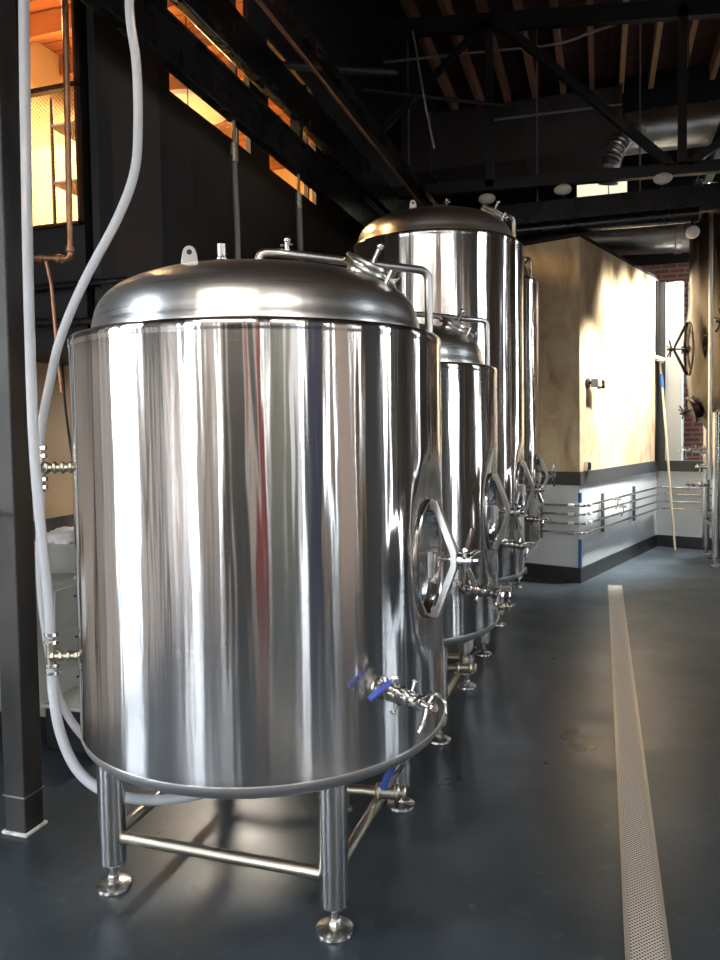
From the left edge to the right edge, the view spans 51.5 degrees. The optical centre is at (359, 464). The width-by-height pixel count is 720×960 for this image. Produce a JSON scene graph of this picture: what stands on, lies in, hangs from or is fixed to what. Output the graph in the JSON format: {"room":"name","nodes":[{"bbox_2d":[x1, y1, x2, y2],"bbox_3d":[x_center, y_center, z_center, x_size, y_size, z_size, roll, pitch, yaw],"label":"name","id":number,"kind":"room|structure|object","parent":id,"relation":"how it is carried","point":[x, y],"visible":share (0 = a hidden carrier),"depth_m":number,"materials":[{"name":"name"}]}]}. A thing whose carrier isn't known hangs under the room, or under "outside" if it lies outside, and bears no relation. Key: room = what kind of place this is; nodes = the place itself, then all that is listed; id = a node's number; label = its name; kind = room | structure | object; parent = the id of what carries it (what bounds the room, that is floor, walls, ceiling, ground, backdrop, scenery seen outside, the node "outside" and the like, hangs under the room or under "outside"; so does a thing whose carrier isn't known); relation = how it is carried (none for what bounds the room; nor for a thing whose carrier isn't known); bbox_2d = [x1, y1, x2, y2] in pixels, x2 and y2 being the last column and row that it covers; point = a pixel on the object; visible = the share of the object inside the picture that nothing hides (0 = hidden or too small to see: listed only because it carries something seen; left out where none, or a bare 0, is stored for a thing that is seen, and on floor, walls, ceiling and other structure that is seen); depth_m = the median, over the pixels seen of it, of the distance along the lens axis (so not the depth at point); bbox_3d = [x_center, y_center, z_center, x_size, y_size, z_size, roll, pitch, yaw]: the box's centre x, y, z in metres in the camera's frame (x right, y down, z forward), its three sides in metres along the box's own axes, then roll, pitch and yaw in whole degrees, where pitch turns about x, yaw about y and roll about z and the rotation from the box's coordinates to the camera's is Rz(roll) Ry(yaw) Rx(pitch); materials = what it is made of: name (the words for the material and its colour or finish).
{"room":"processing plant","nodes":[
{"label":"processing plant","id":0,"kind":"room"},
{"bbox_2d":[30,41,74,149],"bbox_3d":[-2.546,-2.254,7.247,0.100,2.840,5.570,0,3,18],"label":"wall","id":1,"kind":"structure","parent":0,"point":[44,63],"depth_m":6.48,"materials":[{"name":"paint"}]},
{"bbox_2d":[36,336,69,365],"bbox_3d":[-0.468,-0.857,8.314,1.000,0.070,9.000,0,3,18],"label":"wall","id":2,"kind":"structure","parent":0,"point":[44,346],"depth_m":4.00,"materials":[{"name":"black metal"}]},
{"bbox_2d":[61,364,71,458],"bbox_3d":[-1.831,-0.047,4.849,0.028,1.253,0.256,0,3,22],"label":"cable","id":3,"kind":"object","parent":2,"relation":"hanging from","point":[62,365],"visible":0.39,"depth_m":4.75,"materials":[{"name":"black rubber"}]},
{"bbox_2d":[33,362,73,555],"bbox_3d":[-0.802,0.172,8.579,0.200,2.100,8.800,0,3,18],"label":"wall","id":4,"kind":"structure","parent":0,"point":[59,495],"depth_m":4.76,"materials":[{"name":"paint"}]},
{"bbox_2d":[33,514,73,545],"bbox_3d":[-1.720,0.378,5.362,0.030,0.150,3.900,0,3,18],"label":"trim","id":5,"kind":"structure","parent":4,"relation":"attached to","point":[53,523],"depth_m":4.72,"materials":[{"name":"grey"}]},
{"bbox_2d":[15,0,94,337],"bbox_3d":[-3.413,-3.066,4.483,4.150,4.780,0.120,0,3,18],"label":"wall","id":6,"kind":"structure","parent":0,"point":[52,241],"depth_m":3.91,"materials":[{"name":"black paint"}]},
{"bbox_2d":[18,0,83,230],"bbox_3d":[-1.654,-2.049,3.888,0.435,1.611,0.049,0,3,18],"label":"window","id":7,"kind":"structure","parent":6,"relation":"in","point":[75,84],"depth_m":3.85,"materials":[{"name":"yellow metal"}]},
{"bbox_2d":[35,318,91,324],"bbox_3d":[-1.645,-0.749,3.902,1.032,0.086,0.036,0,3,16],"label":"conduit","id":8,"kind":"object","parent":6,"relation":"attached to","point":[38,321],"visible":0.32,"depth_m":3.86,"materials":[{"name":"black metal"}]},
{"bbox_2d":[34,276,132,290],"bbox_3d":[-1.499,-0.934,3.867,1.331,0.036,0.036,0,3,16],"label":"conduit","id":9,"kind":"object","parent":6,"relation":"attached to","point":[114,280],"visible":0.32,"depth_m":3.84,"materials":[{"name":"black metal"}]},
{"bbox_2d":[32,143,77,225],"bbox_3d":[-1.976,-1.723,6.054,1.680,1.810,0.060,0,3,18],"label":"wall office partition","id":10,"kind":"structure","parent":0,"point":[73,146],"depth_m":6.19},
{"bbox_2d":[30,0,310,169],"bbox_3d":[-2.584,-3.712,7.181,4.070,0.080,5.580,0,3,18],"label":"ceiling","id":11,"kind":"structure","parent":0,"point":[55,44],"depth_m":6.38,"materials":[{"name":"orange wood"}]},
{"bbox_2d":[30,0,178,41],"bbox_3d":[-1.925,-3.526,5.789,1.940,0.175,0.060,0,3,18],"label":"joist","id":12,"kind":"object","parent":11,"relation":"attached to","point":[46,24],"visible":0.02,"depth_m":5.94,"materials":[{"name":"orange wood"}]},
{"bbox_2d":[59,27,216,76],"bbox_3d":[-1.741,-3.555,6.359,1.940,0.175,0.060,0,3,18],"label":"joist","id":13,"kind":"object","parent":11,"relation":"attached to","point":[194,30],"visible":0.21,"depth_m":6.21,"materials":[{"name":"orange wood"}]},
{"bbox_2d":[170,89,225,124],"bbox_3d":[-1.604,-3.492,7.075,0.720,0.320,0.720,0,3,18],"label":"window","id":14,"kind":"structure","parent":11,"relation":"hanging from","point":[196,103],"depth_m":6.91,"materials":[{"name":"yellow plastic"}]},
{"bbox_2d":[169,61,243,89],"bbox_3d":[-1.557,-3.583,6.929,1.940,0.175,0.060,0,3,18],"label":"joist","id":15,"kind":"object","parent":11,"relation":"attached to","point":[174,83],"visible":0.02,"depth_m":6.94,"materials":[{"name":"orange wood"}]},
{"bbox_2d":[214,113,289,138],"bbox_3d":[-1.188,-3.641,8.070,1.940,0.175,0.060,0,3,18],"label":"joist","id":16,"kind":"object","parent":11,"relation":"attached to","point":[226,128],"visible":0.02,"depth_m":8.11,"materials":[{"name":"orange wood"}]},
{"bbox_2d":[272,169,311,200],"bbox_3d":[-1.690,-2.390,9.947,4.070,2.880,0.100,0,3,18],"label":"wall","id":17,"kind":"structure","parent":0,"point":[284,174],"depth_m":9.57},
{"bbox_2d":[158,0,440,267],"bbox_3d":[-0.033,-3.272,8.115,0.050,4.800,8.880,0,3,18],"label":"wall","id":18,"kind":"structure","parent":0,"point":[196,166],"depth_m":6.14,"materials":[{"name":"black paint"}]},
{"bbox_2d":[86,5,115,307],"bbox_3d":[-1.357,-2.208,3.862,0.045,3.100,0.120,0,3,18],"label":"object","id":19,"kind":"structure","parent":18,"relation":"attached to","point":[97,27],"depth_m":3.85,"materials":[{"name":"black metal"}]},
{"bbox_2d":[108,23,162,284],"bbox_3d":[-1.263,-1.734,4.192,0.020,2.080,0.480,0,3,18],"label":"wall panel","id":20,"kind":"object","parent":18,"relation":"attached to","point":[139,235],"depth_m":4.17,"materials":[{"name":"paint"}]},
{"bbox_2d":[165,0,252,157],"bbox_3d":[-1.021,-2.928,5.058,0.040,1.280,1.170,0,3,18],"label":"window","id":21,"kind":"structure","parent":18,"relation":"in","point":[247,81],"depth_m":5.42,"materials":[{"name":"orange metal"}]},
{"bbox_2d":[266,35,317,207],"bbox_3d":[-0.588,-2.881,6.399,0.040,1.050,1.080,0,3,18],"label":"window","id":22,"kind":"structure","parent":18,"relation":"in","point":[270,44],"depth_m":6.63,"materials":[{"name":"black metal"}]},
{"bbox_2d":[282,61,397,76],"bbox_3d":[-0.241,-3.062,5.763,1.145,0.160,0.060,-2,3,-20],"label":"brace","id":23,"kind":"object","parent":18,"relation":"attached to","point":[299,66],"visible":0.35,"depth_m":5.81,"materials":[{"name":"black metal"}]},
{"bbox_2d":[362,87,515,108],"bbox_3d":[0.869,-4.042,8.227,1.701,0.250,0.050,-1,3,-1],"label":"brace","id":24,"kind":"object","parent":18,"relation":"attached to","point":[364,89],"visible":1,"depth_m":8.21,"materials":[{"name":"black metal"}]},
{"bbox_2d":[383,25,614,63],"bbox_3d":[1.549,-4.806,8.621,2.654,0.162,0.032,0,3,18],"label":"conduit","id":25,"kind":"object","parent":18,"relation":"attached to","point":[607,26],"visible":0.81,"depth_m":8.57,"materials":[{"name":"grey"}]},
{"bbox_2d":[407,38,409,180],"bbox_3d":[0.581,-4.271,8.961,0.018,1.700,0.018,1,3,40],"label":"rod","id":26,"kind":"object","parent":25,"relation":"hanging from","point":[407,38],"visible":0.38,"depth_m":8.95,"materials":[{"name":"grey"}]},
{"bbox_2d":[401,83,622,185],"bbox_3d":[1.938,-4.167,9.632,2.730,0.760,0.730,0,3,18],"label":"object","id":27,"kind":"structure","parent":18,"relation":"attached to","point":[578,140],"depth_m":9.35,"materials":[{"name":"metal"}]},
{"bbox_2d":[494,103,621,120],"bbox_3d":[2.376,-4.289,9.085,1.541,0.066,0.036,0,3,18],"label":"conduit","id":28,"kind":"object","parent":27,"relation":"attached to","point":[617,104],"visible":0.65,"depth_m":9.08,"materials":[{"name":"grey"}]},
{"bbox_2d":[375,0,719,199],"bbox_3d":[3.108,-4.089,7.838,7.520,2.322,0.090,0,3,18],"label":"roof truss","id":29,"kind":"object","parent":18,"relation":"attached to","point":[510,23],"visible":0.75,"depth_m":8.10,"materials":[{"name":"black metal"}]},
{"bbox_2d":[694,122,719,184],"bbox_3d":[3.898,-3.413,8.300,0.136,0.168,2.500,0,3,18],"label":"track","id":30,"kind":"object","parent":29,"relation":"attached to","point":[700,178],"visible":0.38,"depth_m":8.26,"materials":[{"name":"black metal"}]},
{"bbox_2d":[0,546,719,959],"bbox_3d":[0.281,1.480,4.771,11.000,0.200,15.500,0,3,18],"label":"floor","id":31,"kind":"structure","parent":0,"point":[508,848],"depth_m":2.94,"materials":[{"name":"concrete"}]},
{"bbox_2d":[0,0,47,837],"bbox_3d":[-1.417,-1.912,2.886,0.124,6.800,0.124,0,3,18],"label":"steel post","id":32,"kind":"object","parent":31,"relation":"on","point":[19,672],"visible":1,"depth_m":2.94,"materials":[{"name":"black metal"}]},
{"bbox_2d":[81,0,381,230],"bbox_3d":[-0.674,-2.318,5.072,0.070,0.270,7.050,0,3,18],"label":"steel beam","id":33,"kind":"structure","parent":32,"relation":"attached to","point":[162,36],"depth_m":4.61,"materials":[{"name":"metal"}]},
{"bbox_2d":[230,120,240,258],"bbox_3d":[-0.783,-1.295,4.737,0.053,1.801,0.097,-1,3,-3],"label":"pipe","id":34,"kind":"object","parent":33,"relation":"hanging from","point":[233,145],"visible":0.54,"depth_m":4.70,"materials":[{"name":"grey metal"}]},
{"bbox_2d":[170,0,397,213],"bbox_3d":[-0.667,-2.665,5.094,0.080,0.420,7.130,0,3,18],"label":"steel beam","id":35,"kind":"structure","parent":33,"relation":"on","point":[219,21],"depth_m":5.36,"materials":[{"name":"metal"}]},
{"bbox_2d":[33,0,74,262],"bbox_3d":[-1.531,-1.933,3.448,0.468,2.007,0.042,0,3,18],"label":"copper pipe","id":36,"kind":"object","parent":35,"relation":"attached to","point":[69,248],"visible":0.97,"depth_m":3.40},
{"bbox_2d":[44,261,63,392],"bbox_3d":[-1.430,-0.643,3.487,0.074,0.612,0.020,-1,3,8],"label":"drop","id":37,"kind":"object","parent":36,"relation":"hanging from","point":[60,381],"visible":0.92,"depth_m":3.48,"materials":[{"name":"orange metal"}]},
{"bbox_2d":[295,174,303,260],"bbox_3d":[-0.456,-1.346,5.750,0.062,1.801,0.102,-1,3,-11],"label":"pipe","id":38,"kind":"object","parent":33,"relation":"hanging from","point":[298,196],"visible":0.43,"depth_m":5.70,"materials":[{"name":"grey metal"}]},
{"bbox_2d":[0,565,78,737],"bbox_3d":[-1.588,1.000,4.719,0.576,0.820,1.600,0,3,18],"label":"base cabinet","id":39,"kind":"object","parent":31,"relation":"on","point":[63,584],"visible":0.04,"depth_m":3.95,"materials":[{"name":"grey metal"}]},
{"bbox_2d":[34,541,74,572],"bbox_3d":[-1.692,0.523,4.360,0.400,0.170,0.400,0,3,18],"label":"plastic tub","id":40,"kind":"object","parent":39,"relation":"on","point":[61,556],"visible":0.29,"depth_m":4.20,"materials":[{"name":"grey plastic"}]},
{"bbox_2d":[47,526,74,543],"bbox_3d":[-1.694,0.425,4.355,0.371,0.131,0.396,0,3,18],"label":"folded cloth","id":41,"kind":"object","parent":40,"relation":"in","point":[62,535],"visible":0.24,"depth_m":4.21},
{"bbox_2d":[42,686,87,754],"bbox_3d":[-1.424,1.325,3.920,0.280,0.240,0.370,0,3,18],"label":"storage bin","id":42,"kind":"object","parent":31,"relation":"on","point":[72,697],"visible":0.23,"depth_m":3.78,"materials":[{"name":"black plastic"}]},
{"bbox_2d":[41,236,480,943],"bbox_3d":[-0.347,0.305,2.850,1.616,2.343,1.362,0,3,18],"label":"tank","id":43,"kind":"object","parent":31,"relation":"on","point":[261,526],"visible":1,"depth_m":2.25,"materials":[{"name":"silver metal"}]},
{"bbox_2d":[40,446,50,491],"bbox_3d":[-1.220,0.010,2.859,0.062,0.190,0.049,-1,3,-1],"label":"pipe fitting","id":44,"kind":"object","parent":43,"relation":"attached to","point":[42,455],"visible":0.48,"depth_m":2.84,"materials":[{"name":"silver metal"}]},
{"bbox_2d":[38,0,142,451],"bbox_3d":[-1.003,-1.081,2.747,0.527,2.064,0.124,0,3,18],"label":"hose","id":45,"kind":"object","parent":44,"relation":"attached to","point":[115,222],"visible":0.91,"depth_m":2.66,"materials":[{"name":"white plastic"}]},
{"bbox_2d":[44,631,61,675],"bbox_3d":[-1.189,0.730,2.885,0.062,0.190,0.049,-1,3,-1],"label":"pipe fitting","id":46,"kind":"object","parent":43,"relation":"attached to","point":[50,644],"visible":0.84,"depth_m":2.87,"materials":[{"name":"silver metal"}]},
{"bbox_2d":[18,0,55,638],"bbox_3d":[-1.210,-0.693,2.777,0.072,2.733,0.124,-1,3,-9],"label":"hose","id":47,"kind":"object","parent":46,"relation":"attached to","point":[23,5],"visible":0.99,"depth_m":2.73,"materials":[{"name":"white plastic"}]},
{"bbox_2d":[35,492,80,739],"bbox_3d":[-0.849,0.611,2.907,0.832,1.100,0.083,-1,3,1],"label":"hose","id":48,"kind":"object","parent":43,"relation":"on","point":[66,713],"visible":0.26,"depth_m":2.92,"materials":[{"name":"white plastic"}]},
{"bbox_2d":[46,668,204,805],"bbox_3d":[-0.756,1.022,2.804,0.920,0.476,0.148,-1,3,5],"label":"hose","id":49,"kind":"object","parent":43,"relation":"on","point":[80,773],"visible":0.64,"depth_m":2.84,"materials":[{"name":"white plastic"}]},
{"bbox_2d":[347,198,544,656],"bbox_3d":[0.648,-0.354,5.729,1.461,3.367,1.332,-1,3,5],"label":"tank","id":50,"kind":"object","parent":31,"relation":"on","point":[473,259],"visible":0.44,"depth_m":5.17,"materials":[{"name":"silver metal"}]},
{"bbox_2d":[416,309,523,745],"bbox_3d":[0.192,0.231,4.281,1.479,2.343,1.332,0,3,18],"label":"tank","id":51,"kind":"object","parent":31,"relation":"on","point":[471,482],"visible":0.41,"depth_m":3.83,"materials":[{"name":"silver metal"}]},
{"bbox_2d":[504,256,556,606],"bbox_3d":[1.117,-0.427,7.182,1.461,3.367,1.332,-1,3,5],"label":"tank","id":52,"kind":"object","parent":31,"relation":"on","point":[532,456],"visible":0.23,"depth_m":6.76,"materials":[{"name":"silver metal"}]},
{"bbox_2d":[608,585,671,959],"bbox_3d":[1.054,1.454,2.823,0.132,0.006,9.875,0,3,18],"label":"floor drain","id":53,"kind":"object","parent":31,"relation":"on","point":[646,937],"visible":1,"depth_m":3.03,"materials":[{"name":"silver metal"}]},
{"bbox_2d":[655,355,675,549],"bbox_3d":[3.982,-0.176,9.675,0.154,2.527,0.456,-2,3,-21],"label":"pole","id":54,"kind":"object","parent":31,"relation":"on","point":[659,359],"visible":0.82,"depth_m":9.66,"materials":[{"name":"beige wood"}]},
{"bbox_2d":[666,182,719,566],"bbox_3d":[4.463,-1.036,8.609,1.460,4.352,1.324,-2,3,-26],"label":"fermenter","id":55,"kind":"object","parent":31,"relation":"on","point":[700,349],"visible":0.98,"depth_m":8.43,"materials":[{"name":"silver metal"}]},
{"bbox_2d":[412,30,434,147],"bbox_3d":[0.621,-3.670,7.295,0.220,1.154,0.020,0,3,18],"label":"rod","id":56,"kind":"object","parent":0,"point":[415,46],"visible":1,"depth_m":7.29,"materials":[{"name":"grey"}]},
{"bbox_2d":[536,30,537,200],"bbox_3d":[2.042,-4.077,8.604,0.016,2.100,0.016,0,3,18],"label":"rod","id":57,"kind":"object","parent":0,"point":[536,30],"visible":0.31,"depth_m":8.60,"materials":[{"name":"grey"}]},
{"bbox_2d":[523,237,574,566],"bbox_3d":[1.288,-0.559,8.329,2.300,3.520,0.050,1,3,37],"label":"wall","id":58,"kind":"structure","parent":0,"point":[553,261],"depth_m":7.73,"materials":[{"name":"brown wood"}]},
{"bbox_2d":[523,563,578,582],"bbox_3d":[1.315,1.123,8.367,2.346,0.155,0.018,1,3,37],"label":"baseboard","id":59,"kind":"structure","parent":58,"relation":"attached to","point":[539,571],"depth_m":7.83,"materials":[{"name":"grey rubber"}]},
{"bbox_2d":[540,471,578,485],"bbox_3d":[1.300,0.127,8.323,2.346,0.140,0.016,1,3,37],"label":"trim","id":60,"kind":"structure","parent":58,"relation":"attached to","point":[563,478],"depth_m":7.71,"materials":[{"name":"grey"}]},
{"bbox_2d":[388,0,719,103],"bbox_3d":[0.205,-5.566,4.545,11.000,0.100,15.700,0,3,18],"label":"ceiling","id":61,"kind":"structure","parent":0,"point":[575,53],"depth_m":10.47,"materials":[{"name":"wood"}]},
{"bbox_2d":[399,0,458,109],"bbox_3d":[-0.161,-5.491,6.745,0.070,0.240,11.250,0,3,18],"label":"rafter","id":62,"kind":"object","parent":61,"relation":"attached to","point":[411,10],"visible":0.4,"depth_m":10.23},
{"bbox_2d":[437,0,484,105],"bbox_3d":[0.238,-5.491,6.616,0.070,0.240,11.250,0,3,18],"label":"rafter","id":63,"kind":"object","parent":61,"relation":"attached to","point":[446,7],"visible":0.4,"depth_m":10.45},
{"bbox_2d":[474,0,510,101],"bbox_3d":[0.638,-5.491,6.487,0.070,0.240,11.250,0,3,18],"label":"rafter","id":64,"kind":"object","parent":61,"relation":"attached to","point":[482,7],"visible":0.6,"depth_m":10.56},
{"bbox_2d":[512,0,535,97],"bbox_3d":[1.038,-5.491,6.358,0.070,0.240,11.250,0,3,18],"label":"rafter","id":65,"kind":"object","parent":61,"relation":"attached to","point":[517,4],"visible":0.4,"depth_m":10.45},
{"bbox_2d":[549,0,565,93],"bbox_3d":[1.437,-5.491,6.229,0.070,0.240,11.250,0,3,18],"label":"rafter","id":66,"kind":"object","parent":61,"relation":"attached to","point":[553,3],"visible":0.4,"depth_m":10.02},
{"bbox_2d":[587,0,594,89],"bbox_3d":[1.837,-5.491,6.100,0.070,0.240,11.250,0,3,18],"label":"rafter","id":67,"kind":"object","parent":61,"relation":"attached to","point":[589,2],"visible":0.6,"depth_m":10.16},
{"bbox_2d":[619,0,629,92],"bbox_3d":[2.237,-5.492,5.971,0.070,0.240,11.250,0,3,18],"label":"rafter","id":68,"kind":"object","parent":61,"relation":"attached to","point":[624,27],"visible":0.6,"depth_m":10.12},
{"bbox_2d":[581,21,694,254],"bbox_3d":[3.741,-4.316,10.042,1.566,3.005,0.430,0,3,18],"label":"duct","id":69,"kind":"object","parent":61,"relation":"hanging from","point":[662,239],"visible":0.57,"depth_m":9.92,"materials":[{"name":"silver metal"}]},
{"bbox_2d":[648,22,662,88],"bbox_3d":[2.636,-5.492,5.842,0.070,0.240,11.250,0,3,18],"label":"rafter","id":70,"kind":"object","parent":61,"relation":"attached to","point":[658,27],"visible":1,"depth_m":10.21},
{"bbox_2d":[687,20,698,67],"bbox_3d":[3.036,-5.492,5.713,0.070,0.240,11.250,0,3,18],"label":"rafter","id":71,"kind":"object","parent":61,"relation":"attached to","point":[693,24],"visible":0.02,"depth_m":9.71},
{"bbox_2d":[710,31,719,79],"bbox_3d":[3.436,-5.492,5.583,0.070,0.240,11.250,0,3,18],"label":"rafter","id":72,"kind":"object","parent":61,"relation":"attached to","point":[715,59],"visible":1,"depth_m":10.47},
{"bbox_2d":[522,233,657,279],"bbox_3d":[2.119,-2.400,9.359,2.350,0.040,2.860,1,3,37],"label":"trim","id":73,"kind":"structure","parent":0,"point":[574,234],"depth_m":7.83,"materials":[{"name":"black paint"}]},
{"bbox_2d":[508,206,698,238],"bbox_3d":[1.731,-2.478,7.901,3.400,0.150,0.150,0,3,18],"label":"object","id":74,"kind":"structure","parent":0,"point":[686,214],"depth_m":7.58,"materials":[{"name":"black metal"}]},
{"bbox_2d":[686,221,699,238],"bbox_3d":[3.268,-2.336,7.331,0.130,0.231,0.139,-2,3,-22],"label":"lamp","id":75,"kind":"object","parent":74,"relation":"hanging from","point":[692,231],"visible":1,"depth_m":7.29,"materials":[{"name":"white"}]},
{"bbox_2d":[575,237,656,567],"bbox_3d":[3.069,-0.605,8.755,0.050,3.520,2.860,1,3,37],"label":"wall","id":76,"kind":"structure","parent":0,"point":[615,301],"depth_m":8.44,"materials":[{"name":"brown wood"}]},
{"bbox_2d":[578,539,581,567],"bbox_3d":[2.259,0.914,7.656,0.028,0.290,0.028,1,3,37],"label":"tape","id":77,"kind":"object","parent":76,"relation":"attached to","point":[579,540],"visible":1,"depth_m":7.65,"materials":[{"name":"blue"}]},
{"bbox_2d":[585,378,604,388],"bbox_3d":[2.447,-0.848,7.759,0.130,0.115,0.235,1,3,37],"label":"security camera","id":78,"kind":"object","parent":76,"relation":"attached to","point":[599,383],"visible":1,"depth_m":7.71,"materials":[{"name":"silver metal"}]},
{"bbox_2d":[597,380,604,388],"bbox_3d":[2.524,-0.839,7.812,0.070,0.090,0.060,1,3,37],"label":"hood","id":79,"kind":"object","parent":78,"relation":"attached to","point":[602,381],"depth_m":7.77,"materials":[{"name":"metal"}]},
{"bbox_2d":[601,493,604,531],"bbox_3d":[2.644,0.521,8.124,0.028,0.420,0.044,1,3,37],"label":"bracket","id":80,"kind":"object","parent":76,"relation":"attached to","point":[602,494],"visible":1,"depth_m":8.11,"materials":[{"name":"grey metal"}]},
{"bbox_2d":[579,535,657,582],"bbox_3d":[3.115,1.076,8.807,0.018,0.155,2.874,1,3,37],"label":"baseboard","id":81,"kind":"structure","parent":76,"relation":"attached to","point":[593,569],"depth_m":8.55,"materials":[{"name":"grey rubber"}]},
{"bbox_2d":[579,461,657,485],"bbox_3d":[3.099,0.080,8.764,0.016,0.140,2.872,1,3,37],"label":"trim","id":82,"kind":"structure","parent":76,"relation":"attached to","point":[605,474],"depth_m":8.50,"materials":[{"name":"grey"}]},
{"bbox_2d":[540,507,711,534],"bbox_3d":[3.266,0.633,8.767,4.099,0.043,1.529,-2,3,-20],"label":"pipe","id":83,"kind":"object","parent":76,"relation":"attached to","point":[589,531],"visible":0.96,"depth_m":8.22,"materials":[{"name":"silver metal"}]},
{"bbox_2d":[540,493,711,516],"bbox_3d":[3.263,0.443,8.758,4.099,0.043,1.529,-2,3,-20],"label":"pipe","id":84,"kind":"object","parent":76,"relation":"attached to","point":[571,514],"visible":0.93,"depth_m":8.16,"materials":[{"name":"silver metal"}]},
{"bbox_2d":[541,500,711,525],"bbox_3d":[3.265,0.538,8.762,4.099,0.043,1.529,-2,3,-20],"label":"pipe","id":85,"kind":"object","parent":76,"relation":"attached to","point":[589,522],"visible":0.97,"depth_m":8.27,"materials":[{"name":"silver metal"}]},
{"bbox_2d":[545,486,711,507],"bbox_3d":[3.262,0.353,8.754,4.099,0.043,1.529,-2,3,-20],"label":"pipe","id":86,"kind":"object","parent":76,"relation":"attached to","point":[589,504],"visible":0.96,"depth_m":8.22,"materials":[{"name":"silver metal"}]},
{"bbox_2d":[632,486,635,520],"bbox_3d":[3.317,0.470,9.030,0.028,0.420,0.044,1,3,37],"label":"bracket","id":87,"kind":"object","parent":76,"relation":"attached to","point":[633,487],"visible":1,"depth_m":9.02,"materials":[{"name":"grey metal"}]},
{"bbox_2d":[655,280,658,460],"bbox_3d":[3.911,-1.229,9.814,0.020,2.355,0.100,1,3,37],"label":"trim","id":88,"kind":"structure","parent":76,"relation":"attached to","point":[657,281],"depth_m":9.79,"materials":[{"name":"black metal"}]},
{"bbox_2d":[639,0,640,190],"bbox_3d":[3.138,-4.082,8.354,0.020,2.300,0.020,0,3,18],"label":"rod","id":89,"kind":"object","parent":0,"point":[639,0],"visible":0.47,"depth_m":8.34,"materials":[{"name":"grey"}]},
{"bbox_2d":[639,262,702,459],"bbox_3d":[2.732,-2.442,12.040,11.200,6.900,0.200,0,3,18],"label":"wall","id":90,"kind":"structure","parent":0,"point":[693,432],"depth_m":11.28,"materials":[{"name":"red brick"}]},
{"bbox_2d":[440,64,719,265],"bbox_3d":[2.568,-4.458,11.860,11.000,2.850,0.050,0,3,18],"label":"wall","id":91,"kind":"structure","parent":90,"relation":"attached to","point":[664,93],"depth_m":11.27,"materials":[{"name":"black metal"}]},
{"bbox_2d":[574,181,629,197],"bbox_3d":[3.713,-4.247,11.451,0.810,0.370,0.045,0,3,18],"label":"window","id":92,"kind":"structure","parent":91,"relation":"in","point":[624,186],"depth_m":11.44,"materials":[{"name":"white glass"}]},
{"bbox_2d":[657,471,711,549],"bbox_3d":[5.437,0.611,8.912,3.600,1.005,0.136,1,3,37],"label":"wall","id":93,"kind":"structure","parent":0,"point":[688,523],"depth_m":9.76,"materials":[{"name":"paint"}]},
{"bbox_2d":[659,281,667,459],"bbox_3d":[4.005,-1.228,9.873,0.100,2.345,0.095,1,3,37],"label":"trim","id":94,"kind":"structure","parent":93,"relation":"attached to","point":[662,285],"depth_m":9.82,"materials":[{"name":"grey"}]},
{"bbox_2d":[665,281,683,460],"bbox_3d":[4.130,-1.216,9.790,0.200,2.325,0.120,1,3,37],"label":"window","id":95,"kind":"structure","parent":93,"relation":"attached to","point":[674,375],"depth_m":9.74,"materials":[{"name":"glass"}]},
{"bbox_2d":[658,460,702,471],"bbox_3d":[5.432,0.039,8.891,3.600,0.140,0.144,1,3,37],"label":"trim","id":96,"kind":"structure","parent":93,"relation":"on","point":[684,465],"depth_m":9.73,"materials":[{"name":"grey"}]},
{"bbox_2d":[696,149,719,183],"bbox_3d":[4.830,-3.997,10.443,0.706,1.214,0.060,0,3,18],"label":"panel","id":97,"kind":"object","parent":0,"point":[710,177],"visible":0.07,"depth_m":10.39,"materials":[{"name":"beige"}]},
{"bbox_3d":[-2.541,-0.836,7.312,4.070,0.039,5.580,0,3,18],"label":"floor","id":98,"kind":"structure","parent":0,"visible":0},
{"bbox_2d":[49,98,76,222],"bbox_3d":[-1.774,-1.588,5.017,0.444,1.650,0.324,0,3,18],"label":"shelf rack","id":99,"kind":"object","parent":98,"relation":"on","point":[50,105],"visible":0.07,"depth_m":4.91,"materials":[{"name":"brown metal"}]},
{"bbox_3d":[5.556,-2.067,2.888,0.200,6.900,15.500,0,3,18],"label":"wall","id":100,"kind":"structure","parent":0,"visible":0},
{"bbox_2d":[474,182,719,224],"bbox_3d":[3.402,-2.697,7.592,6.790,0.265,0.120,0,3,18],"label":"steel beam","id":101,"kind":"structure","parent":100,"relation":"attached to","point":[705,196],"depth_m":7.76,"materials":[{"name":"metal"}]},
{"bbox_2d":[256,0,422,206],"bbox_3d":[-0.278,-2.606,4.998,0.026,0.065,7.580,0,3,18],"label":"conduit","id":102,"kind":"object","parent":101,"relation":"attached to","point":[263,6],"visible":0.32,"depth_m":5.15,"materials":[{"name":"orange metal"}]},
{"bbox_2d":[270,0,436,205],"bbox_3d":[-0.246,-2.711,4.982,0.050,0.070,7.580,0,3,18],"label":"steel angle","id":103,"kind":"object","parent":101,"relation":"on","point":[284,7],"visible":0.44,"depth_m":5.36,"materials":[{"name":"black paint"}]},
{"bbox_2d":[478,193,494,205],"bbox_3d":[1.408,-2.902,8.143,0.230,0.126,0.179,-3,4,-43],"label":"lamp","id":104,"kind":"object","parent":101,"relation":"attached to","point":[487,198],"visible":0.91,"depth_m":8.07,"materials":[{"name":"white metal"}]},
{"bbox_2d":[554,184,571,198],"bbox_3d":[2.169,-2.912,7.897,0.230,0.126,0.179,-3,4,-43],"label":"lamp","id":105,"kind":"object","parent":101,"relation":"attached to","point":[562,189],"visible":0.99,"depth_m":7.83,"materials":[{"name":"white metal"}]},
{"bbox_2d":[653,172,672,187],"bbox_3d":[3.102,-2.912,7.596,0.230,0.126,0.179,-3,4,-43],"label":"lamp","id":106,"kind":"object","parent":101,"relation":"attached to","point":[663,178],"visible":0.94,"depth_m":7.53,"materials":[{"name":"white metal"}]},
{"bbox_2d":[598,100,719,185],"bbox_3d":[4.929,-3.761,8.337,4.322,0.958,0.768,0,3,18],"label":"duct","id":107,"kind":"object","parent":100,"relation":"attached to","point":[659,125],"visible":0.7,"depth_m":8.66,"materials":[{"name":"metal"}]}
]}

